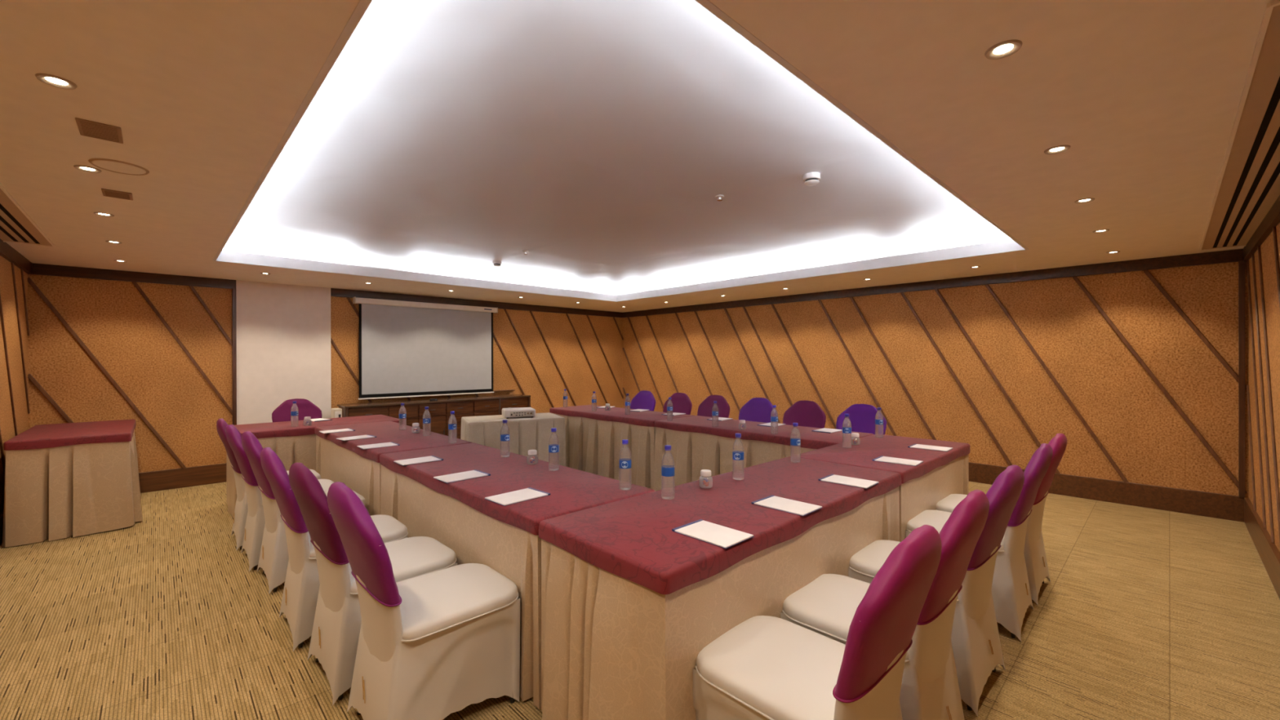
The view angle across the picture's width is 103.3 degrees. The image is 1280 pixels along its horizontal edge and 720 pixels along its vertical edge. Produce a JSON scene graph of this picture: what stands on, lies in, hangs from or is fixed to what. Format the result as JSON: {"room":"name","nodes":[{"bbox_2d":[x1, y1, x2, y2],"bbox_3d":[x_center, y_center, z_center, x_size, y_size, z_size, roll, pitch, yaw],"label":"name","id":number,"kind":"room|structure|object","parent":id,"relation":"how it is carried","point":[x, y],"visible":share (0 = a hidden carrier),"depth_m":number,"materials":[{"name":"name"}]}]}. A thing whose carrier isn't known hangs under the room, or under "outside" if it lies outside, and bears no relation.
{"room":"conference room","nodes":[
{"label":"conference room","id":0,"kind":"room"},
{"bbox_2d":[0,255,30,512],"bbox_3d":[-3.115,0.233,1.902,0.112,2.383,8.198,0,0,-44],"label":"wall","id":1,"kind":"structure","parent":0,"point":[15,411],"depth_m":4.34,"materials":[{"name":"wood"}]},
{"bbox_2d":[0,510,3,545],"bbox_3d":[-3.110,1.317,1.976,0.036,0.215,8.058,0,0,-44],"label":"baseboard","id":2,"kind":"structure","parent":1,"relation":"attached to","point":[2,512],"depth_m":3.92,"materials":[{"name":"brown wood"}]},
{"bbox_2d":[0,238,32,274],"bbox_3d":[-3.113,-0.886,1.975,0.042,0.105,8.098,0,0,-44],"label":"trim","id":3,"kind":"structure","parent":1,"relation":"attached to","point":[9,253],"depth_m":4.32,"materials":[{"name":"brown wood"}]},
{"bbox_2d":[235,280,331,424],"bbox_3d":[-4.425,0.239,6.325,0.975,2.363,0.054,0,0,-44],"label":"wall column","id":4,"kind":"structure","parent":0,"point":[283,331],"depth_m":6.26,"materials":[{"name":"white paint"}]},
{"bbox_2d":[27,274,623,472],"bbox_3d":[-3.157,0.224,7.587,7.909,2.383,0.122,0,0,-44],"label":"wall","id":5,"kind":"structure","parent":0,"point":[157,356],"depth_m":5.64,"materials":[{"name":"wood"}]},
{"bbox_2d":[29,262,235,288],"bbox_3d":[-5.341,-0.886,5.431,1.578,0.105,0.042,0,0,-44],"label":"trim","id":6,"kind":"structure","parent":5,"relation":"attached to","point":[37,268],"depth_m":5.35,"materials":[{"name":"brown wood"}]},
{"bbox_2d":[138,462,226,493],"bbox_3d":[-3.122,1.308,7.555,7.669,0.215,0.036,0,0,-44],"label":"baseboard","id":7,"kind":"structure","parent":5,"relation":"attached to","point":[154,481],"depth_m":5.64,"materials":[{"name":"brown wood"}]},
{"bbox_2d":[231,288,236,425],"bbox_3d":[-4.778,0.191,5.963,0.036,2.063,0.050,0,0,-44],"label":"trim","id":8,"kind":"structure","parent":5,"relation":"attached to","point":[233,290],"depth_m":5.95,"materials":[{"name":"brown wood"}]},
{"bbox_2d":[352,297,497,399],"bbox_3d":[-3.083,-0.156,7.484,2.072,1.372,0.150,0,0,-44],"label":"projection screen","id":9,"kind":"object","parent":5,"relation":"attached to","point":[407,348],"visible":1,"depth_m":7.38,"materials":[{"name":"fabric"}]},
{"bbox_2d":[330,288,622,317],"bbox_3d":[-2.214,-0.898,8.421,5.124,0.105,0.042,0,0,-44],"label":"trim","id":10,"kind":"structure","parent":5,"relation":"attached to","point":[337,292],"depth_m":7.91,"materials":[{"name":"brown wood"}]},
{"bbox_2d":[0,0,1273,312],"bbox_3d":[-0.335,-1.092,4.630,7.909,0.288,8.298,0,0,-44],"label":"ceiling","id":11,"kind":"structure","parent":0,"point":[407,147],"depth_m":2.40,"materials":[{"name":"white paint"}]},
{"bbox_2d":[0,182,55,247],"bbox_3d":[-3.367,-0.933,2.454,0.282,0.012,4.432,0,0,-44],"label":"ceiling vent","id":12,"kind":"object","parent":11,"relation":"in","point":[16,226],"visible":0.93,"depth_m":3.52,"materials":[{"name":"white paint"}]},
{"bbox_2d":[35,73,77,89],"bbox_3d":[-1.968,-0.938,1.707,0.094,0.006,0.094,0,0,-44],"label":"recessed light","id":13,"kind":"object","parent":11,"relation":"in","point":[57,80],"visible":1,"depth_m":1.71,"materials":[{"name":"white"}]},
{"bbox_2d":[73,164,102,173],"bbox_3d":[-2.713,-0.938,2.487,0.094,0.006,0.094,0,0,-44],"label":"recessed light","id":14,"kind":"object","parent":11,"relation":"in","point":[85,168],"visible":1,"depth_m":2.48,"materials":[{"name":"white"}]},
{"bbox_2d":[75,117,123,143],"bbox_3d":[-2.213,-0.937,2.076,0.125,0.008,0.200,0,0,-44],"label":"ceiling vent","id":15,"kind":"object","parent":11,"relation":"in","point":[88,128],"visible":1,"depth_m":2.06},
{"bbox_2d":[93,212,114,217],"bbox_3d":[-3.453,-0.937,3.261,0.094,0.006,0.094,0,0,-44],"label":"recessed light","id":16,"kind":"object","parent":11,"relation":"in","point":[102,214],"visible":1,"depth_m":3.26,"materials":[{"name":"white"}]},
{"bbox_2d":[105,240,122,244],"bbox_3d":[-4.184,-0.936,4.025,0.094,0.006,0.094,0,0,-44],"label":"recessed light","id":17,"kind":"object","parent":11,"relation":"in","point":[109,242],"visible":1,"depth_m":4.02,"materials":[{"name":"white"}]},
{"bbox_2d":[101,188,133,200],"bbox_3d":[-2.961,-0.936,2.870,0.120,0.008,0.160,0,0,-44],"label":"ceiling vent","id":18,"kind":"object","parent":11,"relation":"in","point":[107,193],"visible":1,"depth_m":2.86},
{"bbox_2d":[88,158,149,175],"bbox_3d":[-2.532,-0.937,2.464,0.208,0.007,0.208,0,0,-44],"label":"ceiling speaker","id":19,"kind":"object","parent":11,"relation":"attached to","point":[114,166],"visible":1,"depth_m":2.45,"materials":[{"name":"white paint"}]},
{"bbox_2d":[492,260,502,266],"bbox_3d":[-1.732,-1.164,6.134,0.108,0.062,0.108,0,0,-44],"label":"smoke detector","id":20,"kind":"object","parent":11,"relation":"attached to","point":[495,263],"visible":1,"depth_m":6.10,"materials":[{"name":"white plastic"}]},
{"bbox_2d":[715,195,724,201],"bbox_3d":[0.583,-1.181,3.698,0.068,0.031,0.068,0,0,-44],"label":"ceiling sensor","id":21,"kind":"object","parent":11,"relation":"attached to","point":[719,197],"visible":1,"depth_m":3.69,"materials":[{"name":"white plastic"}]},
{"bbox_2d":[803,172,820,186],"bbox_3d":[1.111,-1.167,3.276,0.108,0.062,0.108,0,0,-44],"label":"smoke detector","id":22,"kind":"object","parent":11,"relation":"attached to","point":[810,179],"visible":1,"depth_m":3.24,"materials":[{"name":"white plastic"}]},
{"bbox_2d":[984,39,1022,59],"bbox_3d":[1.108,-0.945,1.544,0.094,0.006,0.094,0,0,-44],"label":"recessed light","id":23,"kind":"object","parent":11,"relation":"in","point":[1002,48],"visible":1,"depth_m":1.54,"materials":[{"name":"white"}]},
{"bbox_2d":[1044,144,1071,154],"bbox_3d":[1.881,-0.948,2.283,0.094,0.006,0.094,0,0,-44],"label":"recessed light","id":24,"kind":"object","parent":11,"relation":"in","point":[1055,149],"visible":1,"depth_m":2.28,"materials":[{"name":"white"}]},
{"bbox_2d":[1074,197,1094,203],"bbox_3d":[2.654,-0.951,3.022,0.094,0.006,0.094,0,0,-44],"label":"recessed light","id":25,"kind":"object","parent":11,"relation":"in","point":[1089,199],"visible":1,"depth_m":3.02,"materials":[{"name":"white"}]},
{"bbox_2d":[1093,229,1109,232],"bbox_3d":[3.410,-0.954,3.745,0.094,0.006,0.094,0,0,-44],"label":"recessed light","id":26,"kind":"object","parent":11,"relation":"in","point":[1099,230],"visible":1,"depth_m":3.74,"materials":[{"name":"white"}]},
{"bbox_2d":[1199,0,1279,250],"bbox_3d":[3.363,-0.949,2.773,4.432,0.012,0.282,0,0,-44],"label":"ceiling vent","id":27,"kind":"object","parent":11,"relation":"in","point":[1248,185],"visible":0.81,"depth_m":2.34,"materials":[{"name":"white paint"}]},
{"bbox_2d":[0,481,1279,719],"bbox_3d":[-0.329,1.439,4.634,7.869,0.050,8.258,0,0,-44],"label":"floor","id":28,"kind":"structure","parent":0,"point":[1143,613],"depth_m":2.66,"materials":[{"name":"carpet"}]},
{"bbox_2d":[1,429,142,547],"bbox_3d":[-5.041,1.023,4.566,0.815,0.803,1.489,0,0,-44],"label":"banquet table","id":29,"kind":"object","parent":28,"relation":"on","point":[65,491],"visible":0.83,"depth_m":4.06,"materials":[{"name":"beige fabric"}]},
{"bbox_2d":[3,419,136,450],"bbox_3d":[-5.057,0.656,4.573,0.691,0.073,1.406,0,0,-44],"label":"tablecloth","id":30,"kind":"object","parent":29,"relation":"on","point":[52,435],"visible":1,"depth_m":4.25,"materials":[{"name":"red fabric"}]},
{"bbox_2d":[216,418,321,550],"bbox_3d":[-2.975,0.934,4.074,0.664,0.974,0.483,0,0,-43],"label":"banquet chair","id":31,"kind":"object","parent":28,"relation":"on","point":[240,513],"visible":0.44,"depth_m":3.81,"materials":[{"name":"white"}]},
{"bbox_2d":[226,434,315,517],"bbox_3d":[-3.300,1.033,5.223,1.485,0.773,0.792,0,0,-44],"label":"banquet table","id":32,"kind":"object","parent":28,"relation":"on","point":[291,450],"visible":0.18,"depth_m":4.75,"materials":[{"name":"beige fabric"}]},
{"bbox_2d":[234,414,404,438],"bbox_3d":[-3.316,0.681,5.223,1.446,0.073,0.753,0,0,-44],"label":"tablecloth","id":33,"kind":"object","parent":32,"relation":"on","point":[295,428],"visible":0.59,"depth_m":4.98,"materials":[{"name":"red fabric"}]},
{"bbox_2d":[290,400,298,415],"bbox_3d":[-3.343,0.522,4.900,0.062,0.245,0.062,0,0,4],"label":"water bottle","id":34,"kind":"object","parent":33,"relation":"on","point":[292,413],"visible":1,"depth_m":4.88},
{"bbox_2d":[303,417,332,422],"bbox_3d":[-3.448,0.641,5.418,0.250,0.008,0.172,0,0,32],"label":"notepad","id":35,"kind":"object","parent":33,"relation":"on","point":[318,419],"visible":1,"depth_m":5.39,"materials":[{"name":"white paper"}]},
{"bbox_2d":[226,424,333,571],"bbox_3d":[-2.597,0.934,3.700,0.664,0.974,0.483,0,0,-44],"label":"banquet chair","id":36,"kind":"object","parent":28,"relation":"on","point":[255,522],"visible":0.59,"depth_m":3.43,"materials":[{"name":"white"}]},
{"bbox_2d":[271,398,322,422],"bbox_3d":[-3.756,0.934,5.626,0.483,0.974,0.664,0,0,-44],"label":"banquet chair","id":37,"kind":"object","parent":28,"relation":"on","point":[305,407],"visible":0.23,"depth_m":5.80,"materials":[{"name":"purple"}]},
{"bbox_2d":[241,431,365,594],"bbox_3d":[-2.232,0.933,3.377,0.664,0.974,0.483,0,0,-45],"label":"banquet chair","id":38,"kind":"object","parent":28,"relation":"on","point":[273,558],"visible":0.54,"depth_m":3.12,"materials":[{"name":"white"}]},
{"bbox_2d":[260,447,408,651],"bbox_3d":[-1.661,0.933,2.772,0.664,0.974,0.483,0,0,-43],"label":"banquet chair","id":39,"kind":"object","parent":28,"relation":"on","point":[301,586],"visible":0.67,"depth_m":2.52,"materials":[{"name":"white"}]},
{"bbox_2d":[331,408,342,417],"bbox_3d":[-3.817,1.014,6.370,0.090,0.810,0.154,0,0,-44],"label":"box","id":40,"kind":"object","parent":28,"relation":"on","point":[335,412],"visible":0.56,"depth_m":6.32,"materials":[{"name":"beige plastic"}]},
{"bbox_2d":[315,435,381,515],"bbox_3d":[-2.208,1.032,4.415,0.769,0.773,1.949,0,0,-44],"label":"banquet table","id":41,"kind":"object","parent":28,"relation":"on","point":[335,463],"visible":0.26,"depth_m":3.98,"materials":[{"name":"beige fabric"}]},
{"bbox_2d":[315,421,472,462],"bbox_3d":[-2.214,0.680,4.412,0.700,0.073,1.946,0,0,-44],"label":"tablecloth","id":42,"kind":"object","parent":41,"relation":"on","point":[404,435],"visible":0.79,"depth_m":4.18,"materials":[{"name":"red fabric"}]},
{"bbox_2d":[319,428,355,433],"bbox_3d":[-2.738,0.640,4.576,0.250,0.008,0.172,0,0,-45],"label":"notepad","id":43,"kind":"object","parent":42,"relation":"on","point":[343,429],"visible":1,"depth_m":4.57,"materials":[{"name":"white paper"}]},
{"bbox_2d":[335,434,376,440],"bbox_3d":[-2.338,0.640,4.173,0.172,0.008,0.250,0,0,39],"label":"notepad","id":44,"kind":"object","parent":42,"relation":"on","point":[367,436],"visible":1,"depth_m":4.14,"materials":[{"name":"white paper"}]},
{"bbox_2d":[356,441,399,449],"bbox_3d":[-1.958,0.640,3.789,0.250,0.008,0.172,0,0,-44],"label":"notepad","id":45,"kind":"object","parent":42,"relation":"on","point":[391,443],"visible":1,"depth_m":3.78,"materials":[{"name":"white paper"}]},
{"bbox_2d":[399,403,406,418],"bbox_3d":[-2.185,0.520,4.661,0.062,0.245,0.062,0,0,42],"label":"water bottle","id":46,"kind":"object","parent":42,"relation":"on","point":[402,415],"visible":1,"depth_m":4.64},
{"bbox_2d":[422,406,431,423],"bbox_3d":[-1.807,0.520,4.290,0.062,0.245,0.062,0,0,-17],"label":"water bottle","id":47,"kind":"object","parent":42,"relation":"on","point":[425,420],"visible":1,"depth_m":4.27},
{"bbox_2d":[448,411,457,429],"bbox_3d":[-1.449,0.519,3.913,0.062,0.245,0.062,0,0,35],"label":"water bottle","id":48,"kind":"object","parent":42,"relation":"on","point":[451,426],"visible":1,"depth_m":3.89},
{"bbox_2d":[288,462,457,704],"bbox_3d":[-1.246,0.933,2.389,0.664,0.974,0.483,0,0,-45],"label":"banquet chair","id":49,"kind":"object","parent":28,"relation":"on","point":[337,621],"visible":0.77,"depth_m":2.15,"materials":[{"name":"white fabric"}]},
{"bbox_2d":[327,481,519,719],"bbox_3d":[-0.856,0.932,2.031,0.664,0.974,0.483,0,0,-44],"label":"banquet chair","id":50,"kind":"object","parent":28,"relation":"on","point":[433,646],"visible":1,"depth_m":1.89,"materials":[{"name":"white fabric"}]},
{"bbox_2d":[337,394,530,439],"bbox_3d":[-2.884,0.998,7.456,2.690,0.835,0.395,0,0,-44],"label":"credenza","id":51,"kind":"object","parent":28,"relation":"on","point":[439,411],"visible":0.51,"depth_m":7.25,"materials":[{"name":"brown wood"}]},
{"bbox_2d":[380,464,541,709],"bbox_3d":[-0.848,1.031,2.994,0.761,0.773,2.000,0,0,-44],"label":"banquet table","id":52,"kind":"object","parent":28,"relation":"on","point":[474,536],"visible":0.29,"depth_m":2.36,"materials":[{"name":"beige fabric"}]},
{"bbox_2d":[379,442,654,535],"bbox_3d":[-0.853,0.679,2.988,0.700,0.073,1.998,0,0,-44],"label":"tablecloth","id":53,"kind":"object","parent":52,"relation":"on","point":[571,490],"visible":0.9,"depth_m":2.66,"materials":[{"name":"red fabric"}]},
{"bbox_2d":[393,455,443,466],"bbox_3d":[-1.409,0.639,3.223,0.250,0.008,0.172,0,0,-44],"label":"notepad","id":54,"kind":"object","parent":53,"relation":"on","point":[427,459],"visible":1,"depth_m":3.20,"materials":[{"name":"white paper"}]},
{"bbox_2d":[432,469,490,483],"bbox_3d":[-0.979,0.639,2.788,0.172,0.008,0.250,0,0,44],"label":"notepad","id":55,"kind":"object","parent":53,"relation":"on","point":[474,473],"visible":1,"depth_m":2.77,"materials":[{"name":"white paper"}]},
{"bbox_2d":[500,419,509,440],"bbox_3d":[-0.895,0.519,3.356,0.062,0.245,0.062,0,0,44],"label":"water bottle","id":56,"kind":"object","parent":53,"relation":"on","point":[505,437],"visible":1,"depth_m":3.33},
{"bbox_2d":[484,487,550,506],"bbox_3d":[-0.573,0.638,2.376,0.172,0.008,0.250,0,0,43],"label":"notepad","id":57,"kind":"object","parent":53,"relation":"on","point":[529,493],"visible":1,"depth_m":2.36,"materials":[{"name":"white paper"}]},
{"bbox_2d":[528,449,537,454],"bbox_3d":[-0.663,0.598,3.122,0.068,0.086,0.068,0,0,10],"label":"candy jar","id":58,"kind":"object","parent":53,"relation":"on","point":[530,451],"visible":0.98,"depth_m":3.10,"materials":[{"name":"white plastic"}]},
{"bbox_2d":[548,427,559,452],"bbox_3d":[-0.501,0.519,2.944,0.062,0.245,0.062,0,0,-13],"label":"water bottle","id":59,"kind":"object","parent":53,"relation":"on","point":[552,447],"visible":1,"depth_m":2.93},
{"bbox_2d":[618,439,631,468],"bbox_3d":[-0.073,0.518,2.510,0.062,0.245,0.062,0,0,4],"label":"water bottle","id":60,"kind":"object","parent":53,"relation":"on","point":[624,463],"visible":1,"depth_m":2.49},
{"bbox_2d":[552,413,655,489],"bbox_3d":[-0.285,1.025,6.263,0.796,0.773,1.965,0,0,-44],"label":"banquet table","id":61,"kind":"object","parent":28,"relation":"on","point":[593,446],"visible":0.49,"depth_m":5.81,"materials":[{"name":"beige fabric"}]},
{"bbox_2d":[549,404,694,426],"bbox_3d":[-0.279,0.673,6.262,0.706,0.073,1.967,0,0,-44],"label":"tablecloth","id":62,"kind":"object","parent":61,"relation":"on","point":[646,418],"visible":0.83,"depth_m":6.02,"materials":[{"name":"red fabric"}]},
{"bbox_2d":[661,412,685,415],"bbox_3d":[0.396,0.631,5.911,0.172,0.008,0.250,0,0,40],"label":"notepad","id":63,"kind":"object","parent":62,"relation":"on","point":[673,413],"visible":1,"depth_m":5.87,"materials":[{"name":"white paper"}]},
{"bbox_2d":[630,390,655,411],"bbox_3d":[-0.135,0.923,7.008,0.664,0.974,0.483,0,0,-44],"label":"banquet chair","id":64,"kind":"object","parent":28,"relation":"on","point":[644,399],"visible":0.25,"depth_m":7.16,"materials":[{"name":"purple fabric"}]},
{"bbox_2d":[662,392,692,414],"bbox_3d":[0.321,0.923,6.531,0.664,0.974,0.483,0,0,-44],"label":"banquet chair","id":65,"kind":"object","parent":28,"relation":"on","point":[681,402],"visible":0.2,"depth_m":6.68,"materials":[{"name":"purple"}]},
{"bbox_2d":[697,395,730,417],"bbox_3d":[0.735,0.923,6.098,0.664,0.974,0.483,0,0,-44],"label":"banquet chair","id":66,"kind":"object","parent":28,"relation":"on","point":[705,408],"visible":0.22,"depth_m":6.26,"materials":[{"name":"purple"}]},
{"bbox_2d":[541,486,899,719],"bbox_3d":[0.513,1.029,2.431,2.015,0.773,0.793,0,0,-44],"label":"banquet table","id":67,"kind":"object","parent":28,"relation":"on","point":[614,646],"visible":0.49,"depth_m":1.78,"materials":[{"name":"beige fabric"}]},
{"bbox_2d":[538,456,901,594],"bbox_3d":[0.535,0.676,2.443,1.951,0.073,0.712,0,0,-44],"label":"tablecloth","id":68,"kind":"object","parent":67,"relation":"on","point":[633,539],"visible":0.98,"depth_m":2.06,"materials":[{"name":"red fabric"}]},
{"bbox_2d":[661,444,674,476],"bbox_3d":[0.130,0.518,2.343,0.062,0.245,0.062,0,0,3],"label":"water bottle","id":69,"kind":"object","parent":68,"relation":"on","point":[666,470],"visible":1,"depth_m":2.32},
{"bbox_2d":[700,469,711,476],"bbox_3d":[0.331,0.597,2.543,0.068,0.086,0.068,0,0,37],"label":"candy jar","id":70,"kind":"object","parent":68,"relation":"on","point":[704,473],"visible":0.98,"depth_m":2.52,"materials":[{"name":"white plastic"}]},
{"bbox_2d":[702,478,711,485],"bbox_3d":[0.334,0.613,2.542,0.048,0.035,0.038,0,0,-44],"label":"sweets","id":71,"kind":"object","parent":70,"relation":"in","point":[706,482],"visible":1,"depth_m":2.53,"materials":[{"name":"multicoloured food"}]},
{"bbox_2d":[671,519,754,548],"bbox_3d":[0.267,0.637,1.868,0.172,0.008,0.250,0,0,-44],"label":"notepad","id":72,"kind":"object","parent":68,"relation":"on","point":[719,535],"visible":1,"depth_m":1.85,"materials":[{"name":"white paper"}]},
{"bbox_2d":[732,433,743,460],"bbox_3d":[0.526,0.517,2.712,0.062,0.245,0.062,0,0,20],"label":"water bottle","id":73,"kind":"object","parent":68,"relation":"on","point":[736,455],"visible":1,"depth_m":2.69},
{"bbox_2d":[751,494,822,515],"bbox_3d":[0.643,0.636,2.222,0.172,0.008,0.250,0,0,-44],"label":"notepad","id":74,"kind":"object","parent":68,"relation":"on","point":[791,506],"visible":1,"depth_m":2.20,"materials":[{"name":"white paper"}]},
{"bbox_2d":[790,422,800,445],"bbox_3d":[0.969,0.515,3.156,0.062,0.245,0.062,0,0,-29],"label":"water bottle","id":75,"kind":"object","parent":68,"relation":"on","point":[793,441],"visible":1,"depth_m":3.14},
{"bbox_2d":[817,474,879,488],"bbox_3d":[1.092,0.634,2.654,0.250,0.008,0.172,0,0,44],"label":"notepad","id":76,"kind":"object","parent":68,"relation":"on","point":[833,478],"visible":1,"depth_m":2.64,"materials":[{"name":"white paper"}]},
{"bbox_2d":[653,426,816,491],"bbox_3d":[1.083,1.024,4.831,0.818,0.773,2.003,0,0,-44],"label":"banquet table","id":77,"kind":"object","parent":28,"relation":"on","point":[691,453],"visible":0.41,"depth_m":4.85,"materials":[{"name":"beige fabric"}]},
{"bbox_2d":[654,415,873,448],"bbox_3d":[1.086,0.672,4.834,0.707,0.073,1.989,0,0,-44],"label":"tablecloth","id":78,"kind":"object","parent":77,"relation":"on","point":[782,434],"visible":0.68,"depth_m":4.58,"materials":[{"name":"red fabric"}]},
{"bbox_2d":[711,400,718,415],"bbox_3d":[0.717,0.513,4.822,0.062,0.245,0.062,0,0,-26],"label":"water bottle","id":79,"kind":"object","parent":78,"relation":"on","point":[713,412],"visible":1,"depth_m":4.80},
{"bbox_2d":[706,417,732,421],"bbox_3d":[0.855,0.631,5.409,0.172,0.008,0.250,0,0,40],"label":"notepad","id":80,"kind":"object","parent":78,"relation":"on","point":[719,419],"visible":1,"depth_m":5.38,"materials":[{"name":"white paper"}]},
{"bbox_2d":[756,422,785,426],"bbox_3d":[1.282,0.630,4.933,0.172,0.008,0.250,0,0,44],"label":"notepad","id":81,"kind":"object","parent":78,"relation":"on","point":[768,424],"visible":1,"depth_m":4.90,"materials":[{"name":"white paper"}]},
{"bbox_2d":[770,404,777,422],"bbox_3d":[1.157,0.513,4.360,0.062,0.245,0.062,0,0,-37],"label":"water bottle","id":82,"kind":"object","parent":78,"relation":"on","point":[775,419],"visible":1,"depth_m":4.34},
{"bbox_2d":[811,427,842,433],"bbox_3d":[1.674,0.630,4.527,0.250,0.008,0.172,0,0,-45],"label":"notepad","id":83,"kind":"object","parent":78,"relation":"on","point":[824,429],"visible":0.98,"depth_m":4.50,"materials":[{"name":"white paper"}]},
{"bbox_2d":[738,397,776,422],"bbox_3d":[1.171,0.922,5.642,0.664,0.974,0.483,0,0,-44],"label":"banquet chair","id":84,"kind":"object","parent":28,"relation":"on","point":[757,409],"visible":0.18,"depth_m":5.80,"materials":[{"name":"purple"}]},
{"bbox_2d":[782,400,826,428],"bbox_3d":[1.571,0.922,5.223,0.664,0.974,0.483,0,0,-44],"label":"banquet chair","id":85,"kind":"object","parent":28,"relation":"on","point":[806,413],"visible":0.19,"depth_m":5.38,"materials":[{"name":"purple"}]},
{"bbox_2d":[693,524,942,719],"bbox_3d":[0.523,0.930,1.540,0.483,0.974,0.664,0,0,-44],"label":"banquet chair","id":86,"kind":"object","parent":28,"relation":"on","point":[764,667],"visible":1,"depth_m":1.40,"materials":[{"name":"white fabric"}]},
{"bbox_2d":[835,404,886,435],"bbox_3d":[1.986,0.922,4.789,0.664,0.974,0.483,0,0,-44],"label":"banquet chair","id":87,"kind":"object","parent":28,"relation":"on","point":[861,419],"visible":0.2,"depth_m":4.95,"materials":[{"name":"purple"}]},
{"bbox_2d":[780,489,989,719],"bbox_3d":[0.904,0.928,1.904,0.483,0.974,0.664,0,0,-45],"label":"banquet chair","id":88,"kind":"object","parent":28,"relation":"on","point":[827,606],"visible":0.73,"depth_m":1.69,"materials":[{"name":"white"}]},
{"bbox_2d":[898,454,968,542],"bbox_3d":[1.758,1.024,3.622,1.465,0.773,0.753,0,0,-44],"label":"banquet table","id":89,"kind":"object","parent":28,"relation":"on","point":[919,495],"visible":0.15,"depth_m":3.25,"materials":[{"name":"beige fabric"}]},
{"bbox_2d":[791,434,969,484],"bbox_3d":[1.756,0.672,3.610,1.432,0.073,0.712,0,0,-44],"label":"tablecloth","id":90,"kind":"object","parent":89,"relation":"on","point":[861,453],"visible":0.8,"depth_m":3.47,"materials":[{"name":"red fabric"}]},
{"bbox_2d":[842,413,851,433],"bbox_3d":[1.500,0.513,3.669,0.062,0.245,0.062,0,0,22],"label":"water bottle","id":91,"kind":"object","parent":90,"relation":"on","point":[845,429],"visible":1,"depth_m":3.65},
{"bbox_2d":[875,407,883,424],"bbox_3d":[1.957,0.511,4.142,0.062,0.245,0.062,0,0,-6],"label":"water bottle","id":92,"kind":"object","parent":90,"relation":"on","point":[877,421],"visible":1,"depth_m":4.12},
{"bbox_2d":[871,455,923,466],"bbox_3d":[1.617,0.632,3.176,0.250,0.008,0.172,0,0,43],"label":"notepad","id":93,"kind":"object","parent":90,"relation":"on","point":[881,459],"visible":1,"depth_m":3.16,"materials":[{"name":"white paper"}]},
{"bbox_2d":[907,443,953,451],"bbox_3d":[2.092,0.630,3.647,0.250,0.008,0.172,0,0,44],"label":"notepad","id":94,"kind":"object","parent":90,"relation":"on","point":[913,446],"visible":1,"depth_m":3.62,"materials":[{"name":"white paper"}]},
{"bbox_2d":[848,464,1024,716],"bbox_3d":[1.335,0.927,2.317,0.483,0.974,0.664,0,0,-43],"label":"banquet chair","id":95,"kind":"object","parent":28,"relation":"on","point":[975,637],"visible":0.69,"depth_m":2.07,"materials":[{"name":"white"}]},
{"bbox_2d":[905,443,1053,641],"bbox_3d":[1.888,0.925,2.845,0.664,0.974,0.483,0,0,44],"label":"banquet chair","id":96,"kind":"object","parent":28,"relation":"on","point":[1011,589],"visible":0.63,"depth_m":2.59,"materials":[{"name":"white"}]},
{"bbox_2d":[935,433,1066,605],"bbox_3d":[2.272,0.923,3.212,0.483,0.974,0.664,0,0,-44],"label":"banquet chair","id":97,"kind":"object","parent":28,"relation":"on","point":[1034,553],"visible":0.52,"depth_m":2.96,"materials":[{"name":"white"}]},
{"bbox_2d":[622,261,1248,497],"bbox_3d":[2.517,0.212,7.287,0.122,2.383,8.198,0,0,-44],"label":"wall","id":98,"kind":"structure","parent":0,"point":[1137,371],"depth_m":5.56,"materials":[{"name":"wood"}]},
{"bbox_2d":[622,248,1246,317],"bbox_3d":[2.444,-0.907,7.287,0.042,0.105,8.098,0,0,-44],"label":"trim","id":99,"kind":"structure","parent":98,"relation":"attached to","point":[1237,255],"depth_m":5.68,"materials":[{"name":"brown wood"}]},
{"bbox_2d":[968,462,1244,522],"bbox_3d":[2.451,1.296,7.292,0.036,0.215,8.058,0,0,-44],"label":"baseboard","id":100,"kind":"structure","parent":98,"relation":"attached to","point":[1222,506],"depth_m":4.83,"materials":[{"name":"brown wood"}]},
{"bbox_2d":[1238,260,1244,498],"bbox_3d":[5.220,0.170,4.391,0.036,2.063,0.035,0,0,-44],"label":"trim","id":101,"kind":"structure","parent":98,"relation":"attached to","point":[1241,264],"depth_m":4.38,"materials":[{"name":"brown wood"}]},
{"bbox_2d":[1246,222,1279,551],"bbox_3d":[2.496,0.220,1.674,7.709,2.383,0.112,0,0,-44],"label":"wall","id":102,"kind":"structure","parent":0,"point":[1263,268],"depth_m":3.57,"materials":[{"name":"wood"}]},
{"bbox_2d":[1243,195,1279,260],"bbox_3d":[2.456,-0.899,1.712,7.709,0.105,0.042,0,0,-44],"label":"trim","id":103,"kind":"structure","parent":102,"relation":"attached to","point":[1272,219],"depth_m":3.46,"materials":[{"name":"brown wood"}]},
{"bbox_2d":[1244,497,1279,599],"bbox_3d":[2.463,1.304,1.713,7.669,0.215,0.036,0,0,-44],"label":"baseboard","id":104,"kind":"structure","parent":102,"relation":"attached to","point":[1268,553],"depth_m":3.48,"materials":[{"name":"brown wood"}]},
{"bbox_3d":[-1.479,1.043,5.898,1.040,0.744,0.600,0,0,-26],"label":"table","id":105,"kind":"object","parent":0,"visible":0},
{"bbox_2d":[460,412,566,466],"bbox_3d":[-1.479,1.030,5.897,1.122,0.730,0.672,0,0,-26],"label":"tablecloth","id":106,"kind":"object","parent":105,"relation":"on","point":[526,433],"visible":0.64,"depth_m":5.67,"materials":[{"name":"beige fabric"}]},
{"bbox_2d":[502,407,535,418],"bbox_3d":[-1.415,0.612,5.895,0.350,0.102,0.287,0,0,-23],"label":"projector","id":107,"kind":"object","parent":106,"relation":"on","point":[517,411],"visible":1,"depth_m":5.78,"materials":[{"name":"white plastic"}]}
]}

